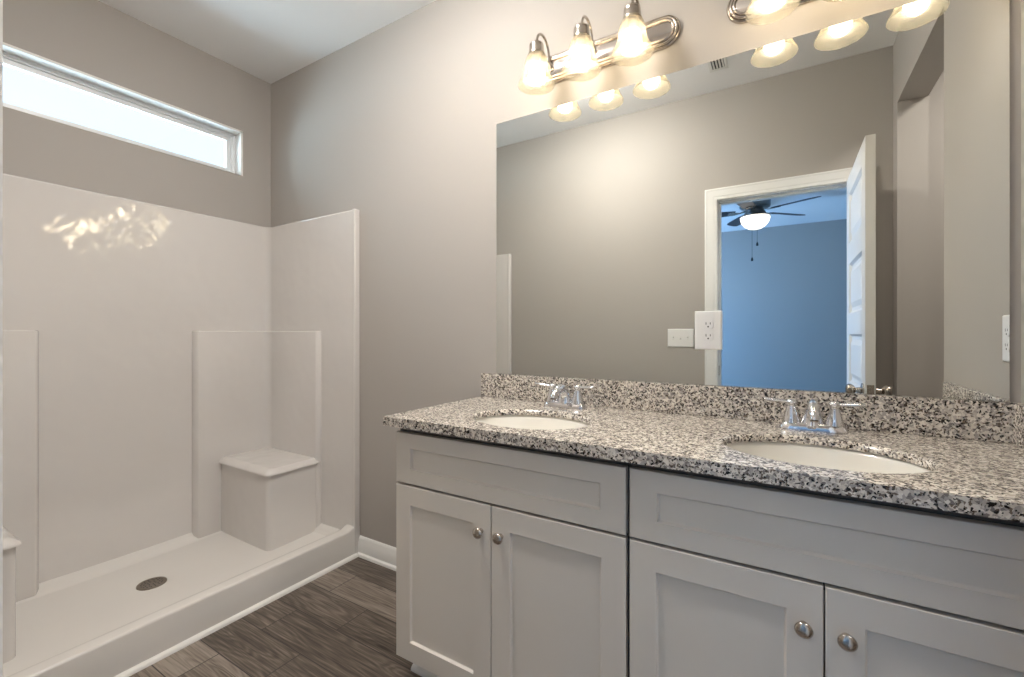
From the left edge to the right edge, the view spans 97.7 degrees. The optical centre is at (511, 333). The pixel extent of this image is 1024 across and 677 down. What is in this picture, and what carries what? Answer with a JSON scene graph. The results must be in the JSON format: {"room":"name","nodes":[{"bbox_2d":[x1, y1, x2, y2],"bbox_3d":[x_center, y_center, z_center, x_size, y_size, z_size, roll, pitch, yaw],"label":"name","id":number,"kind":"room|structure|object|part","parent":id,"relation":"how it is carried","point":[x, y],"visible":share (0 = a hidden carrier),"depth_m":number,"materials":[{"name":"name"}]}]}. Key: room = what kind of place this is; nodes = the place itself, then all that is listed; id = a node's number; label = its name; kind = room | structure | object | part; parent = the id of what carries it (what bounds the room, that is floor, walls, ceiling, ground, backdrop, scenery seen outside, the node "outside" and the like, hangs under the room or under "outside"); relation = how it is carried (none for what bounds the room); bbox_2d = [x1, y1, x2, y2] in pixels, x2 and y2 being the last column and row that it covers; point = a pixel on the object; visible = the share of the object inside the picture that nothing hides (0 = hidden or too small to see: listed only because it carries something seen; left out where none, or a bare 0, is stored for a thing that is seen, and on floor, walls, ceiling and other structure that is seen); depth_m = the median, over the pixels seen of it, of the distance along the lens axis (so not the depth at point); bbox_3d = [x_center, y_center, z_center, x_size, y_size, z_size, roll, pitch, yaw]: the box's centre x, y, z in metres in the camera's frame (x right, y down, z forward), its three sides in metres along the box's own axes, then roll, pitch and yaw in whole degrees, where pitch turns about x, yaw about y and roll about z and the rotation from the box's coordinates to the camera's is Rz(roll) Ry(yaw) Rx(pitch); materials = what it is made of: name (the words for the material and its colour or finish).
{"room":"bathroom","nodes":[
{"label":"bathroom","id":0,"kind":"room"},
{"bbox_2d":[3,0,270,226],"bbox_3d":[-2.018,-0.198,2.136,0.150,2.740,1.680,0,0,31],"label":"wall","id":1,"kind":"structure","parent":0,"point":[92,37],"depth_m":2.23,"materials":[{"name":"paint"}]},
{"bbox_2d":[3,42,242,175],"bbox_3d":[-1.974,-1.073,2.174,0.116,0.268,1.235,0,0,31],"label":"window","id":2,"kind":"structure","parent":1,"relation":"in","point":[14,57],"depth_m":2.23,"materials":[{"name":"white plastic"}]},
{"bbox_2d":[98,0,435,83],"bbox_3d":[-1.163,-1.618,-0.906,5.280,0.100,6.260,0,0,31],"label":"ceiling","id":3,"kind":"structure","parent":0,"point":[270,41],"depth_m":2.27,"materials":[{"name":"white paint"}]},
{"bbox_2d":[129,557,421,676],"bbox_3d":[0.117,1.212,0.949,5.030,0.080,1.760,0,0,31],"label":"floor","id":4,"kind":"structure","parent":0,"point":[341,622],"depth_m":1.72,"materials":[{"name":"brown wood"}]},
{"bbox_2d":[3,173,359,676],"bbox_3d":[-1.567,0.257,1.931,0.830,1.830,1.556,0,0,31],"label":"shower stall","id":5,"kind":"object","parent":4,"relation":"on","point":[181,388],"visible":0.99,"depth_m":2.20,"materials":[{"name":"white plastic"}]},
{"bbox_3d":[-1.962,0.901,1.508,0.494,0.421,0.342,0,0,31],"label":"corner seat","id":6,"kind":"part","parent":5,"relation":"part of","materials":[{"name":"white plastic"}]},
{"bbox_3d":[-1.359,0.901,2.495,0.494,0.421,0.295,0,0,31],"label":"corner seat","id":7,"kind":"part","parent":5,"relation":"part of","materials":[{"name":"white plastic"}]},
{"bbox_2d":[114,553,357,676],"bbox_3d":[-1.213,1.163,1.701,0.016,0.017,1.532,0,0,31],"label":"trim","id":8,"kind":"structure","parent":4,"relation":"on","point":[168,652],"depth_m":1.80,"materials":[{"name":"white wood"}]},
{"bbox_2d":[396,428,630,676],"bbox_3d":[0.078,0.738,1.501,0.777,0.868,0.566,0,0,31],"label":"vanity cabinet","id":9,"kind":"object","parent":4,"relation":"on","point":[512,560],"visible":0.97,"depth_m":1.26,"materials":[{"name":"grey paint"}]},
{"bbox_2d":[411,663,438,676],"bbox_3d":[0.318,1.163,1.157,1.560,0.019,0.016,0,0,31],"label":"baseboard","id":10,"kind":"structure","parent":9,"relation":"attached to","point":[415,668],"depth_m":1.54,"materials":[{"name":"white wood"}]},
{"bbox_3d":[-0.218,0.780,1.393,0.378,0.568,0.019,0,0,31],"label":"door","id":11,"kind":"part","parent":9,"relation":"part of","materials":[{"name":"grey paint"}]},
{"bbox_3d":[-0.097,0.574,1.292,0.032,0.032,0.028,0,0,31],"label":"knob","id":12,"kind":"part","parent":9,"relation":"part of","materials":[{"name":"silver metal"}]},
{"bbox_3d":[-0.038,0.574,1.256,0.032,0.032,0.028,0,0,31],"label":"knob","id":13,"kind":"part","parent":9,"relation":"part of","materials":[{"name":"silver metal"}]},
{"bbox_3d":[-0.050,0.406,1.291,0.772,0.164,0.019,0,0,31],"label":"false drawer","id":14,"kind":"part","parent":9,"relation":"part of","materials":[{"name":"grey paint"}]},
{"bbox_3d":[0.113,0.780,1.192,0.391,0.568,0.019,0,0,31],"label":"door","id":15,"kind":"part","parent":9,"relation":"part of","materials":[{"name":"grey paint"}]},
{"bbox_2d":[630,463,1023,676],"bbox_3d":[0.743,0.738,1.095,0.770,0.868,0.566,0,0,31],"label":"vanity cabinet","id":16,"kind":"object","parent":4,"relation":"on","point":[729,577],"visible":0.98,"depth_m":0.89,"materials":[{"name":"grey paint"}]},
{"bbox_2d":[383,396,1023,522],"bbox_3d":[0.420,0.287,1.294,1.629,0.030,0.574,0,0,31],"label":"countertop","id":17,"kind":"structure","parent":16,"relation":"on","point":[966,476],"depth_m":1.07,"materials":[{"name":"grey stone"}]},
{"bbox_2d":[476,415,588,429],"bbox_3d":[0.060,0.370,1.441,0.456,0.156,0.350,0,0,31],"label":"sink","id":18,"kind":"object","parent":17,"relation":"in","point":[512,421],"visible":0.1,"depth_m":1.59,"materials":[{"name":"white ceramic"}]},
{"bbox_2d":[535,382,594,408],"bbox_3d":[0.193,0.227,1.658,0.162,0.089,0.189,0,0,-19],"label":"faucet","id":19,"kind":"object","parent":17,"relation":"on","point":[565,400],"visible":1,"depth_m":1.63,"materials":[{"name":"silver metal"}]},
{"bbox_3d":[0.120,0.194,1.706,0.065,0.013,0.018,0,0,23],"label":"lever","id":20,"kind":"part","parent":19,"relation":"part of","materials":[{"name":"silver metal"}]},
{"bbox_3d":[0.153,0.221,1.691,0.046,0.066,0.046,0,0,31],"label":"handle","id":21,"kind":"part","parent":19,"relation":"part of","materials":[{"name":"silver metal"}]},
{"bbox_3d":[0.177,0.220,1.632,0.060,0.075,0.143,0,0,31],"label":"spout","id":22,"kind":"part","parent":19,"relation":"part of","materials":[{"name":"silver metal"}]},
{"bbox_3d":[0.240,0.221,1.638,0.046,0.066,0.046,0,0,31],"label":"handle","id":23,"kind":"part","parent":19,"relation":"part of","materials":[{"name":"silver metal"}]},
{"bbox_3d":[0.268,0.194,1.616,0.065,0.013,0.018,0,0,39],"label":"lever","id":24,"kind":"part","parent":19,"relation":"part of","materials":[{"name":"silver metal"}]},
{"bbox_2d":[764,397,865,433],"bbox_3d":[0.846,0.227,1.259,0.162,0.089,0.189,0,0,-19],"label":"faucet","id":25,"kind":"object","parent":17,"relation":"on","point":[812,419],"visible":1,"depth_m":1.24,"materials":[{"name":"silver metal"}]},
{"bbox_3d":[0.773,0.194,1.308,0.065,0.013,0.018,0,0,23],"label":"lever","id":26,"kind":"part","parent":25,"relation":"part of","materials":[{"name":"silver metal"}]},
{"bbox_3d":[0.806,0.221,1.292,0.046,0.066,0.046,0,0,31],"label":"handle","id":27,"kind":"part","parent":25,"relation":"part of","materials":[{"name":"silver metal"}]},
{"bbox_3d":[0.830,0.220,1.234,0.060,0.075,0.143,0,0,31],"label":"spout","id":28,"kind":"part","parent":25,"relation":"part of","materials":[{"name":"silver metal"}]},
{"bbox_3d":[0.893,0.221,1.239,0.046,0.066,0.046,0,0,31],"label":"handle","id":29,"kind":"part","parent":25,"relation":"part of","materials":[{"name":"silver metal"}]},
{"bbox_3d":[0.921,0.194,1.217,0.065,0.013,0.018,0,0,39],"label":"lever","id":30,"kind":"part","parent":25,"relation":"part of","materials":[{"name":"silver metal"}]},
{"bbox_2d":[726,442,930,473],"bbox_3d":[0.713,0.370,1.042,0.456,0.156,0.350,0,0,31],"label":"sink","id":31,"kind":"object","parent":17,"relation":"in","point":[796,453],"visible":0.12,"depth_m":1.16,"materials":[{"name":"white ceramic"}]},
{"bbox_2d":[1013,403,1023,447],"bbox_3d":[1.103,0.222,0.867,0.018,0.100,0.552,0,0,31],"label":"side splash","id":32,"kind":"object","parent":17,"relation":"on","point":[1018,409],"visible":1,"depth_m":1.08,"materials":[{"name":"stone"}]},
{"bbox_3d":[0.451,0.780,0.985,0.384,0.568,0.019,0,0,31],"label":"door","id":33,"kind":"part","parent":16,"relation":"part of","materials":[{"name":"grey paint"}]},
{"bbox_3d":[0.575,0.581,0.882,0.032,0.032,0.028,0,0,31],"label":"knob","id":34,"kind":"part","parent":16,"relation":"part of","materials":[{"name":"silver metal"}]},
{"bbox_3d":[0.625,0.683,0.904,0.770,0.758,0.020,0,0,31],"label":"frame","id":35,"kind":"part","parent":16,"relation":"part of","materials":[{"name":"grey wood"}]},
{"bbox_3d":[0.633,0.581,0.846,0.032,0.032,0.028,0,0,31],"label":"knob","id":36,"kind":"part","parent":16,"relation":"part of","materials":[{"name":"silver metal"}]},
{"bbox_3d":[0.779,0.780,0.784,0.379,0.568,0.019,0,0,31],"label":"door","id":37,"kind":"part","parent":16,"relation":"part of","materials":[{"name":"grey paint"}]},
{"bbox_2d":[271,0,1020,546],"bbox_3d":[0.534,-0.198,1.632,5.030,2.740,0.120,0,0,31],"label":"wall","id":38,"kind":"structure","parent":0,"point":[396,125],"depth_m":2.10,"materials":[{"name":"paint"}]},
{"bbox_2d":[357,535,395,570],"bbox_3d":[-0.459,1.122,2.153,0.832,0.100,0.026,0,0,31],"label":"baseboard","id":39,"kind":"structure","parent":38,"relation":"attached to","point":[379,553],"depth_m":2.29,"materials":[{"name":"white wood"}]},
{"bbox_2d":[523,0,680,90],"bbox_3d":[0.262,-1.038,1.609,0.620,0.221,0.201,0,0,31],"label":"vanity light","id":40,"kind":"object","parent":38,"relation":"attached to","point":[658,34],"visible":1,"depth_m":1.62,"materials":[{"name":"silver metal"}]},
{"bbox_2d":[528,40,544,84],"bbox_3d":[0.092,-1.012,1.676,0.061,0.156,0.061,0,0,31],"label":"bulb","id":41,"kind":"object","parent":40,"relation":"attached to","point":[536,54],"depth_m":1.66,"materials":[{"name":"white glass"}]},
{"bbox_3d":[0.122,-1.091,1.725,0.032,0.115,0.125,0,0,31],"label":"arm","id":42,"kind":"part","parent":40,"relation":"part of","materials":[{"name":"silver metal"}]},
{"bbox_2d":[573,22,589,70],"bbox_3d":[0.245,-1.012,1.582,0.061,0.156,0.061,0,0,31],"label":"bulb","id":43,"kind":"object","parent":40,"relation":"attached to","point":[581,35],"depth_m":1.56,"materials":[{"name":"white glass"}]},
{"bbox_3d":[0.276,-1.091,1.631,0.032,0.115,0.125,0,0,31],"label":"arm","id":44,"kind":"part","parent":40,"relation":"part of","materials":[{"name":"silver metal"}]},
{"bbox_3d":[0.306,-1.048,1.681,0.568,0.060,0.003,0,0,31],"label":"plate","id":45,"kind":"part","parent":40,"relation":"part of","materials":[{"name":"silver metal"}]},
{"bbox_2d":[623,2,641,53],"bbox_3d":[0.399,-1.012,1.488,0.061,0.156,0.061,0,0,31],"label":"bulb","id":46,"kind":"object","parent":40,"relation":"attached to","point":[632,17],"depth_m":1.47,"materials":[{"name":"white glass"}]},
{"bbox_3d":[0.429,-1.091,1.537,0.032,0.115,0.125,0,0,31],"label":"arm","id":47,"kind":"part","parent":40,"relation":"part of","materials":[{"name":"silver metal"}]},
{"bbox_2d":[481,373,1021,442],"bbox_3d":[0.565,0.222,1.530,1.628,0.100,0.019,0,0,31],"label":"backsplash","id":48,"kind":"structure","parent":38,"relation":"attached to","point":[938,417],"depth_m":1.37,"materials":[{"name":"stone"}]},
{"bbox_2d":[496,0,1009,401],"bbox_3d":[0.591,-0.364,1.523,1.538,1.071,0.006,0,0,31],"label":"wall mirror","id":49,"kind":"object","parent":38,"relation":"attached to","point":[840,193],"visible":1,"depth_m":1.37,"materials":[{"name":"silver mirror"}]},
{"bbox_2d":[695,311,721,349],"bbox_3d":[0.649,-0.011,1.479,0.084,0.128,0.008,0,0,31],"label":"outlet","id":50,"kind":"object","parent":49,"relation":"attached to","point":[708,324],"visible":1,"depth_m":1.48,"materials":[{"name":"white plastic"}]},
{"bbox_2d":[703,332,713,339],"bbox_3d":[0.648,0.009,1.478,0.034,0.027,0.004,0,0,31],"label":"receptacle","id":51,"kind":"object","parent":50,"relation":"attached to","point":[706,335],"depth_m":1.48,"materials":[{"name":"grey plastic"}]},
{"bbox_2d":[703,320,713,328],"bbox_3d":[0.648,-0.030,1.478,0.034,0.027,0.004,0,0,31],"label":"receptacle","id":52,"kind":"object","parent":50,"relation":"attached to","point":[707,324],"depth_m":1.48,"materials":[{"name":"grey plastic"}]},
{"bbox_2d":[727,0,815,23],"bbox_3d":[0.912,-1.038,1.212,0.620,0.221,0.201,0,0,31],"label":"vanity light","id":53,"kind":"object","parent":38,"relation":"attached to","point":[738,11],"visible":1,"depth_m":1.40,"materials":[{"name":"silver metal"}]},
{"bbox_3d":[0.957,-1.048,1.284,0.568,0.060,0.003,0,0,31],"label":"plate","id":54,"kind":"part","parent":53,"relation":"part of","materials":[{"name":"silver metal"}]},
{"bbox_2d":[760,0,780,8],"bbox_3d":[0.742,-1.012,1.278,0.061,0.156,0.061,0,0,31],"label":"bulb","id":55,"kind":"object","parent":53,"relation":"attached to","point":[768,4],"depth_m":1.28,"materials":[{"name":"white glass"}]},
{"bbox_2d":[1021,0,1023,403],"bbox_3d":[0.912,-0.198,0.416,0.123,2.740,1.560,0,0,31],"label":"wall","id":56,"kind":"structure","parent":0,"point":[1022,1],"depth_m":1.11,"materials":[{"name":"paint"}]},
{"bbox_3d":[-0.329,-0.198,0.190,4.760,2.740,0.120,0,0,31],"label":"wall","id":57,"kind":"structure","parent":0,"visible":0},
{"bbox_2d":[0,0,2,676],"bbox_3d":[0.018,0.119,0.061,0.863,2.105,0.021,0,0,31],"label":"trim","id":58,"kind":"structure","parent":57,"relation":"attached to","point":[1,1],"depth_m":0.25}
]}

